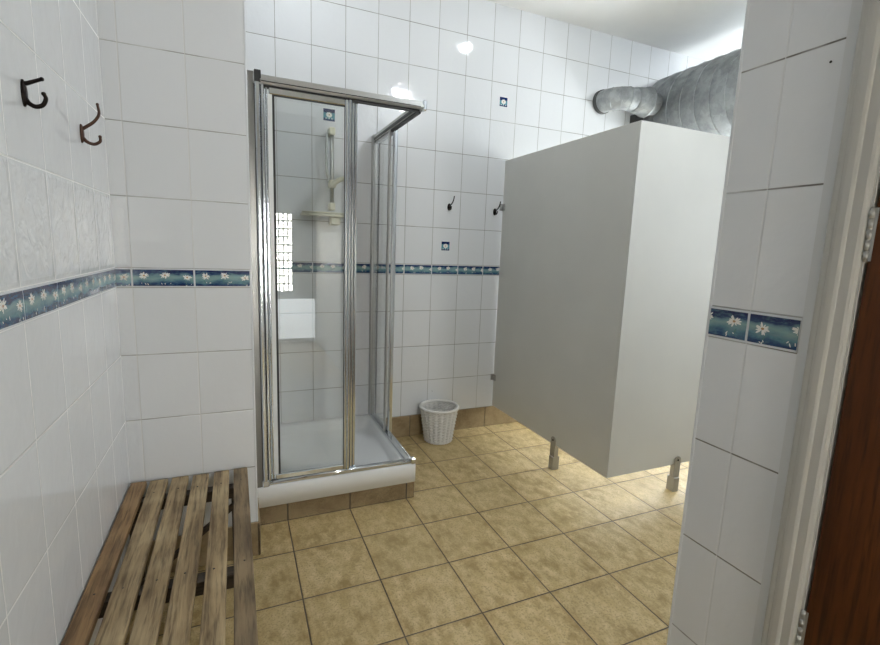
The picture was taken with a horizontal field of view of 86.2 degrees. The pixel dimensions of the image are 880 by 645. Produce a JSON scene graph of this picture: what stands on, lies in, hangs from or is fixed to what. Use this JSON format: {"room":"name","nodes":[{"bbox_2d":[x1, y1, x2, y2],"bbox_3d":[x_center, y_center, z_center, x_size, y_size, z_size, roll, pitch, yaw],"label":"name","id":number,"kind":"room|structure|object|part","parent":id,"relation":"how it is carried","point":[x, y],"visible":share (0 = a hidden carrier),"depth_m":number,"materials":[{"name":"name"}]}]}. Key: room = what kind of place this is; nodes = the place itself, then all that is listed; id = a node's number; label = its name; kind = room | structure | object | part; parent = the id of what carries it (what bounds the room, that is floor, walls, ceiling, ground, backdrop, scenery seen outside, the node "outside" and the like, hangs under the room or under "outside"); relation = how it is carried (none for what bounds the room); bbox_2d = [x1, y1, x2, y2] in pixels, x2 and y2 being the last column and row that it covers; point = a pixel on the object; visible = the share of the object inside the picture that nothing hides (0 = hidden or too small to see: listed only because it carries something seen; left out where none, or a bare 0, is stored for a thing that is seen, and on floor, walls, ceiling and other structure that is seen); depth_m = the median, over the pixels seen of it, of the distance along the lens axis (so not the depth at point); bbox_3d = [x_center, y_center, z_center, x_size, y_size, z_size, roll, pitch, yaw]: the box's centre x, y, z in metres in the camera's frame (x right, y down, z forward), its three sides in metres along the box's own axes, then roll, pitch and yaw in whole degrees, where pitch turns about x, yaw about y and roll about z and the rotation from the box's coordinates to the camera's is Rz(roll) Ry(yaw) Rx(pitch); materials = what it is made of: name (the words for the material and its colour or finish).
{"room":"public restroom","nodes":[
{"label":"public restroom","id":0,"kind":"room"},
{"bbox_2d":[0,0,129,644],"bbox_3d":[-0.610,-0.216,0.256,0.120,2.957,5.261,-2,10,-23],"label":"wall","id":1,"kind":"structure","parent":0,"point":[65,477],"depth_m":1.10,"materials":[{"name":"tile"}]},
{"bbox_2d":[20,77,47,108],"bbox_3d":[-0.840,-0.476,0.974,0.043,0.062,0.020,-1,9,-18],"label":"coat hook","id":2,"kind":"object","parent":1,"relation":"attached to","point":[23,84],"visible":1,"depth_m":0.97,"materials":[{"name":"brown metal"}]},
{"bbox_3d":[-0.856,-0.473,0.970,0.008,0.054,0.020,-2,10,-23],"label":"plate","id":3,"kind":"part","parent":2,"relation":"part of","materials":[{"name":"brown metal"}]},
{"bbox_3d":[-0.837,-0.497,0.969,0.038,0.020,0.010,1,9,-8],"label":"arm","id":4,"kind":"part","parent":2,"relation":"part of","materials":[{"name":"brown metal"}]},
{"bbox_3d":[-0.842,-0.463,0.978,0.043,0.036,0.010,-2,10,-23],"label":"arm","id":5,"kind":"part","parent":2,"relation":"part of","materials":[{"name":"brown metal"}]},
{"bbox_2d":[0,268,116,331],"bbox_3d":[-0.338,0.160,-0.193,0.004,0.068,4.119,-2,10,-23],"label":"tile","id":6,"kind":"object","parent":1,"relation":"attached to","point":[21,305],"depth_m":1.06,"materials":[{"name":"blue tile"}]},
{"bbox_2d":[80,103,101,145],"bbox_3d":[-0.996,-0.566,1.341,0.050,0.119,0.022,-2,10,-23],"label":"coat hook","id":7,"kind":"object","parent":1,"relation":"attached to","point":[82,128],"visible":1,"depth_m":1.34,"materials":[{"name":"brown metal"}]},
{"bbox_3d":[-1.016,-0.537,1.337,0.008,0.052,0.022,-2,10,-23],"label":"plate","id":8,"kind":"part","parent":7,"relation":"part of","materials":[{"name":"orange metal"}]},
{"bbox_3d":[-0.995,-0.585,1.338,0.050,0.080,0.010,-2,10,-23],"label":"arm","id":9,"kind":"part","parent":7,"relation":"part of","materials":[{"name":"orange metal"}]},
{"bbox_3d":[-0.997,-0.523,1.347,0.049,0.031,0.010,-2,10,-23],"label":"arm","id":10,"kind":"part","parent":7,"relation":"part of","materials":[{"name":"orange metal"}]},
{"bbox_2d":[96,0,255,540],"bbox_3d":[-0.941,-0.456,1.720,0.443,2.957,0.012,-2,10,-23],"label":"wall","id":11,"kind":"structure","parent":0,"point":[173,71],"depth_m":1.73,"materials":[{"name":"tile"}]},
{"bbox_2d":[116,268,249,286],"bbox_3d":[-0.949,-0.166,1.757,0.443,0.068,0.004,-2,10,-23],"label":"tile","id":12,"kind":"object","parent":11,"relation":"attached to","point":[126,277],"depth_m":1.75,"materials":[{"name":"blue tile"}]},
{"bbox_2d":[146,522,258,572],"bbox_3d":[-0.985,0.931,1.927,0.449,0.151,0.010,-2,10,-23],"label":"baseboard","id":13,"kind":"structure","parent":11,"relation":"attached to","point":[254,526],"depth_m":1.94,"materials":[{"name":"beige tile"}]},
{"bbox_2d":[243,0,257,521],"bbox_3d":[-0.731,-0.537,1.796,0.008,2.806,0.014,-2,10,-23],"label":"trim","id":14,"kind":"structure","parent":11,"relation":"attached to","point":[244,19],"depth_m":1.83,"materials":[{"name":"white"}]},
{"bbox_2d":[125,422,688,644],"bbox_3d":[1.433,1.240,1.330,4.700,0.100,5.441,-2,10,-23],"label":"floor","id":15,"kind":"structure","parent":0,"point":[493,544],"depth_m":2.04,"materials":[{"name":"beige tile"}]},
{"bbox_2d":[61,467,257,644],"bbox_3d":[-0.644,0.940,1.099,0.413,0.413,1.756,-2,10,-23],"label":"slatted bench","id":16,"kind":"object","parent":15,"relation":"on","point":[137,588],"visible":1,"depth_m":1.32,"materials":[{"name":"brown wood"}]},
{"bbox_3d":[-1.111,0.857,1.733,0.040,0.348,0.040,-2,10,-23],"label":"leg","id":17,"kind":"part","parent":16,"relation":"part of","materials":[{"name":"brown wood"}]},
{"bbox_3d":[-0.737,0.740,1.302,0.396,0.042,0.044,-2,10,-23],"label":"cross rail","id":18,"kind":"part","parent":16,"relation":"part of","materials":[{"name":"brown wood"}]},
{"bbox_3d":[-0.943,0.659,1.773,0.396,0.042,0.044,-2,10,-23],"label":"cross rail","id":19,"kind":"part","parent":16,"relation":"part of","materials":[{"name":"brown wood"}]},
{"bbox_3d":[-0.801,0.847,1.867,0.040,0.348,0.040,-2,10,-23],"label":"leg","id":20,"kind":"part","parent":16,"relation":"part of","materials":[{"name":"brown wood"}]},
{"bbox_2d":[259,482,413,524],"bbox_3d":[-0.506,0.907,2.381,0.791,0.094,0.010,-2,10,-23],"label":"baseboard","id":21,"kind":"structure","parent":15,"relation":"on","point":[295,510],"depth_m":2.37,"materials":[{"name":"beige tile"}]},
{"bbox_2d":[257,414,415,507],"bbox_3d":[-0.654,0.748,2.723,0.796,0.101,0.816,-2,10,-23],"label":"shower tray","id":22,"kind":"object","parent":15,"relation":"on","point":[372,445],"visible":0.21,"depth_m":2.42,"materials":[{"name":"white ceramic"}]},
{"bbox_2d":[247,69,426,487],"bbox_3d":[-0.618,-0.203,2.567,0.792,1.828,0.831,-2,10,-23],"label":"shower enclosure","id":23,"kind":"object","parent":22,"relation":"on","point":[302,135],"visible":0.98,"depth_m":2.16,"materials":[{"name":"grey metal"}]},
{"bbox_3d":[-0.617,-0.127,2.172,0.407,1.756,0.004,-2,10,-23],"label":"glass pane","id":24,"kind":"part","parent":23,"relation":"part of","materials":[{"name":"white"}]},
{"bbox_3d":[-0.592,-0.124,2.156,0.360,1.740,0.026,-2,10,-23],"label":"door frame","id":25,"kind":"part","parent":23,"relation":"part of","materials":[{"name":"silver metal"}]},
{"bbox_3d":[-0.595,-0.122,2.156,0.316,1.696,0.004,-2,10,-23],"label":"glass pane","id":26,"kind":"part","parent":23,"relation":"part of","materials":[{"name":"white"}]},
{"bbox_3d":[-0.420,-1.013,2.082,0.759,0.036,0.046,-2,10,-23],"label":"rail","id":27,"kind":"part","parent":23,"relation":"part of","materials":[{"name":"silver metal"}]},
{"bbox_3d":[-0.489,0.744,2.362,0.755,0.030,0.040,-2,10,-23],"label":"rail","id":28,"kind":"part","parent":23,"relation":"part of","materials":[{"name":"silver metal"}]},
{"bbox_3d":[-0.417,-0.133,2.255,0.027,1.756,0.026,-2,10,-23],"label":"fixed frame","id":29,"kind":"part","parent":23,"relation":"part of","materials":[{"name":"silver metal"}]},
{"bbox_3d":[-0.375,-0.230,2.909,0.004,1.762,0.315,-2,10,-23],"label":"glass pane","id":30,"kind":"part","parent":23,"relation":"part of","materials":[{"name":"white"}]},
{"bbox_3d":[-0.310,-0.204,2.760,0.014,1.762,0.018,-2,10,-23],"label":"fixed frame","id":31,"kind":"part","parent":23,"relation":"part of","materials":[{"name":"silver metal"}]},
{"bbox_3d":[-0.341,-0.222,2.870,0.004,1.708,0.289,-2,10,-23],"label":"glass pane","id":32,"kind":"part","parent":23,"relation":"part of","materials":[{"name":"white"}]},
{"bbox_3d":[-0.316,0.677,2.865,0.037,0.021,0.800,-2,10,-23],"label":"rail","id":33,"kind":"part","parent":23,"relation":"part of","materials":[{"name":"silver metal"}]},
{"bbox_3d":[-0.336,-0.215,2.870,0.022,1.768,0.330,-2,10,-23],"label":"door frame","id":34,"kind":"part","parent":23,"relation":"part of","materials":[{"name":"silver metal"}]},
{"bbox_3d":[-0.253,-1.088,2.600,0.038,0.036,0.782,-2,10,-23],"label":"rail","id":35,"kind":"part","parent":23,"relation":"part of","materials":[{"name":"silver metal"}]},
{"bbox_2d":[419,399,458,444],"bbox_3d":[-0.009,0.700,3.297,0.280,0.257,0.280,-4,11,-34],"label":"wicker basket","id":36,"kind":"object","parent":15,"relation":"on","point":[434,433],"visible":1,"depth_m":3.22,"materials":[{"name":"white wicker"}]},
{"bbox_2d":[491,120,729,491],"bbox_3d":[1.691,-0.108,3.341,2.251,1.962,1.282,-2,10,-23],"label":"cubicle","id":37,"kind":"object","parent":15,"relation":"on","point":[609,237],"visible":0.64,"depth_m":2.55,"materials":[{"name":"grey laminate"}]},
{"bbox_3d":[0.677,-0.162,2.918,0.013,1.800,1.219,-2,10,-23],"label":"panel","id":38,"kind":"part","parent":37,"relation":"part of","materials":[{"name":"grey laminate"}]},
{"bbox_3d":[1.232,-0.075,2.495,0.694,1.800,0.013,-2,10,-23],"label":"panel","id":39,"kind":"part","parent":37,"relation":"part of","materials":[{"name":"grey laminate"}]},
{"bbox_2d":[245,0,704,416],"bbox_3d":[0.506,-0.680,3.500,4.520,2.957,0.122,-2,10,-23],"label":"wall","id":40,"kind":"structure","parent":0,"point":[499,83],"depth_m":3.21,"materials":[{"name":"tile"}]},
{"bbox_2d":[356,263,499,274],"bbox_3d":[0.670,-0.387,3.554,3.951,0.068,0.004,-2,10,-23],"label":"tile","id":41,"kind":"object","parent":40,"relation":"attached to","point":[361,268],"depth_m":3.26,"materials":[{"name":"blue tile"}]},
{"bbox_2d":[447,196,454,209],"bbox_3d":[0.076,-0.810,3.193,0.026,0.094,0.060,-2,10,-27],"label":"coat hook","id":42,"kind":"object","parent":40,"relation":"attached to","point":[449,207],"visible":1,"depth_m":3.20,"materials":[{"name":"brown metal"}]},
{"bbox_2d":[392,406,517,437],"bbox_3d":[1.001,0.699,3.881,3.147,0.151,0.010,-2,10,-23],"label":"baseboard","id":43,"kind":"structure","parent":40,"relation":"attached to","point":[402,426],"depth_m":3.52,"materials":[{"name":"beige tile"}]},
{"bbox_2d":[493,201,500,214],"bbox_3d":[0.405,-0.810,3.336,0.026,0.094,0.060,-2,10,-27],"label":"coat hook","id":44,"kind":"object","parent":40,"relation":"attached to","point":[494,210],"visible":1,"depth_m":3.34,"materials":[{"name":"brown metal"}]},
{"bbox_2d":[593,86,662,117],"bbox_3d":[1.402,-1.650,3.499,0.442,0.214,0.285,-2,10,-23],"label":"pipe","id":45,"kind":"object","parent":40,"relation":"attached to","point":[642,102],"visible":1,"depth_m":3.43,"materials":[{"name":"metal"}]},
{"bbox_2d":[630,114,642,122],"bbox_3d":[1.570,-1.528,3.719,0.145,0.200,0.059,-2,10,-23],"label":"junction box","id":46,"kind":"object","parent":40,"relation":"attached to","point":[633,118],"visible":0.12,"depth_m":3.67,"materials":[{"name":"grey metal"}]},
{"bbox_2d":[486,0,746,60],"bbox_3d":[1.544,-1.779,0.859,4.700,0.100,5.441,-2,10,-23],"label":"ceiling","id":47,"kind":"structure","parent":0,"point":[706,30],"depth_m":3.27,"materials":[{"name":"white paint"}]},
{"bbox_2d":[669,0,862,644],"bbox_3d":[0.691,-0.272,0.923,0.014,2.957,0.276,-2,10,-23],"label":"wall","id":48,"kind":"structure","parent":0,"point":[794,49],"depth_m":0.98,"materials":[{"name":"tile"}]},
{"bbox_2d":[667,0,750,644],"bbox_3d":[0.637,-0.293,1.045,0.014,2.957,0.008,-2,10,-23],"label":"trim","id":49,"kind":"structure","parent":48,"relation":"attached to","point":[748,1],"depth_m":1.08,"materials":[{"name":"white"}]},
{"bbox_2d":[708,306,801,352],"bbox_3d":[0.659,0.011,0.998,0.004,0.068,0.190,-2,10,-23],"label":"tile","id":50,"kind":"object","parent":48,"relation":"attached to","point":[780,332],"depth_m":0.98,"materials":[{"name":"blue tile"}]},
{"bbox_3d":[2.099,-0.328,1.613,2.866,2.957,0.120,-2,10,-23],"label":"wall","id":51,"kind":"structure","parent":0,"visible":0},
{"bbox_2d":[643,49,740,136],"bbox_3d":[2.282,-1.493,2.782,0.580,0.580,2.208,-2,10,-23],"label":"ventilation duct","id":52,"kind":"object","parent":51,"relation":"attached to","point":[701,97],"visible":0.27,"depth_m":3.25,"materials":[{"name":"metal"}]},
{"bbox_3d":[1.267,-0.073,-0.223,0.128,2.957,2.868,-2,10,-23],"label":"wall","id":53,"kind":"structure","parent":0,"visible":0},
{"bbox_2d":[760,0,879,644],"bbox_3d":[0.890,0.229,0.474,0.030,2.120,0.974,-2,10,-23],"label":"door frame","id":54,"kind":"structure","parent":53,"relation":"attached to","point":[856,188],"depth_m":0.86,"materials":[{"name":"white paint"}]},
{"bbox_2d":[795,196,879,644],"bbox_3d":[0.894,0.252,0.478,0.017,2.058,0.853,-2,10,-23],"label":"door","id":55,"kind":"structure","parent":53,"relation":"in","point":[843,608],"depth_m":0.83,"materials":[{"name":"brown wood"}]},
{"bbox_3d":[-1.140,-0.535,2.184,0.449,2.957,1.011,-2,10,-23],"label":"wall","id":56,"kind":"structure","parent":0,"visible":0},
{"bbox_2d":[258,501,260,554],"bbox_3d":[-0.814,0.909,2.110,0.010,0.151,0.214,-2,10,-23],"label":"baseboard","id":57,"kind":"structure","parent":56,"relation":"attached to","point":[259,523],"depth_m":2.01,"materials":[{"name":"brown tile"}]}
]}

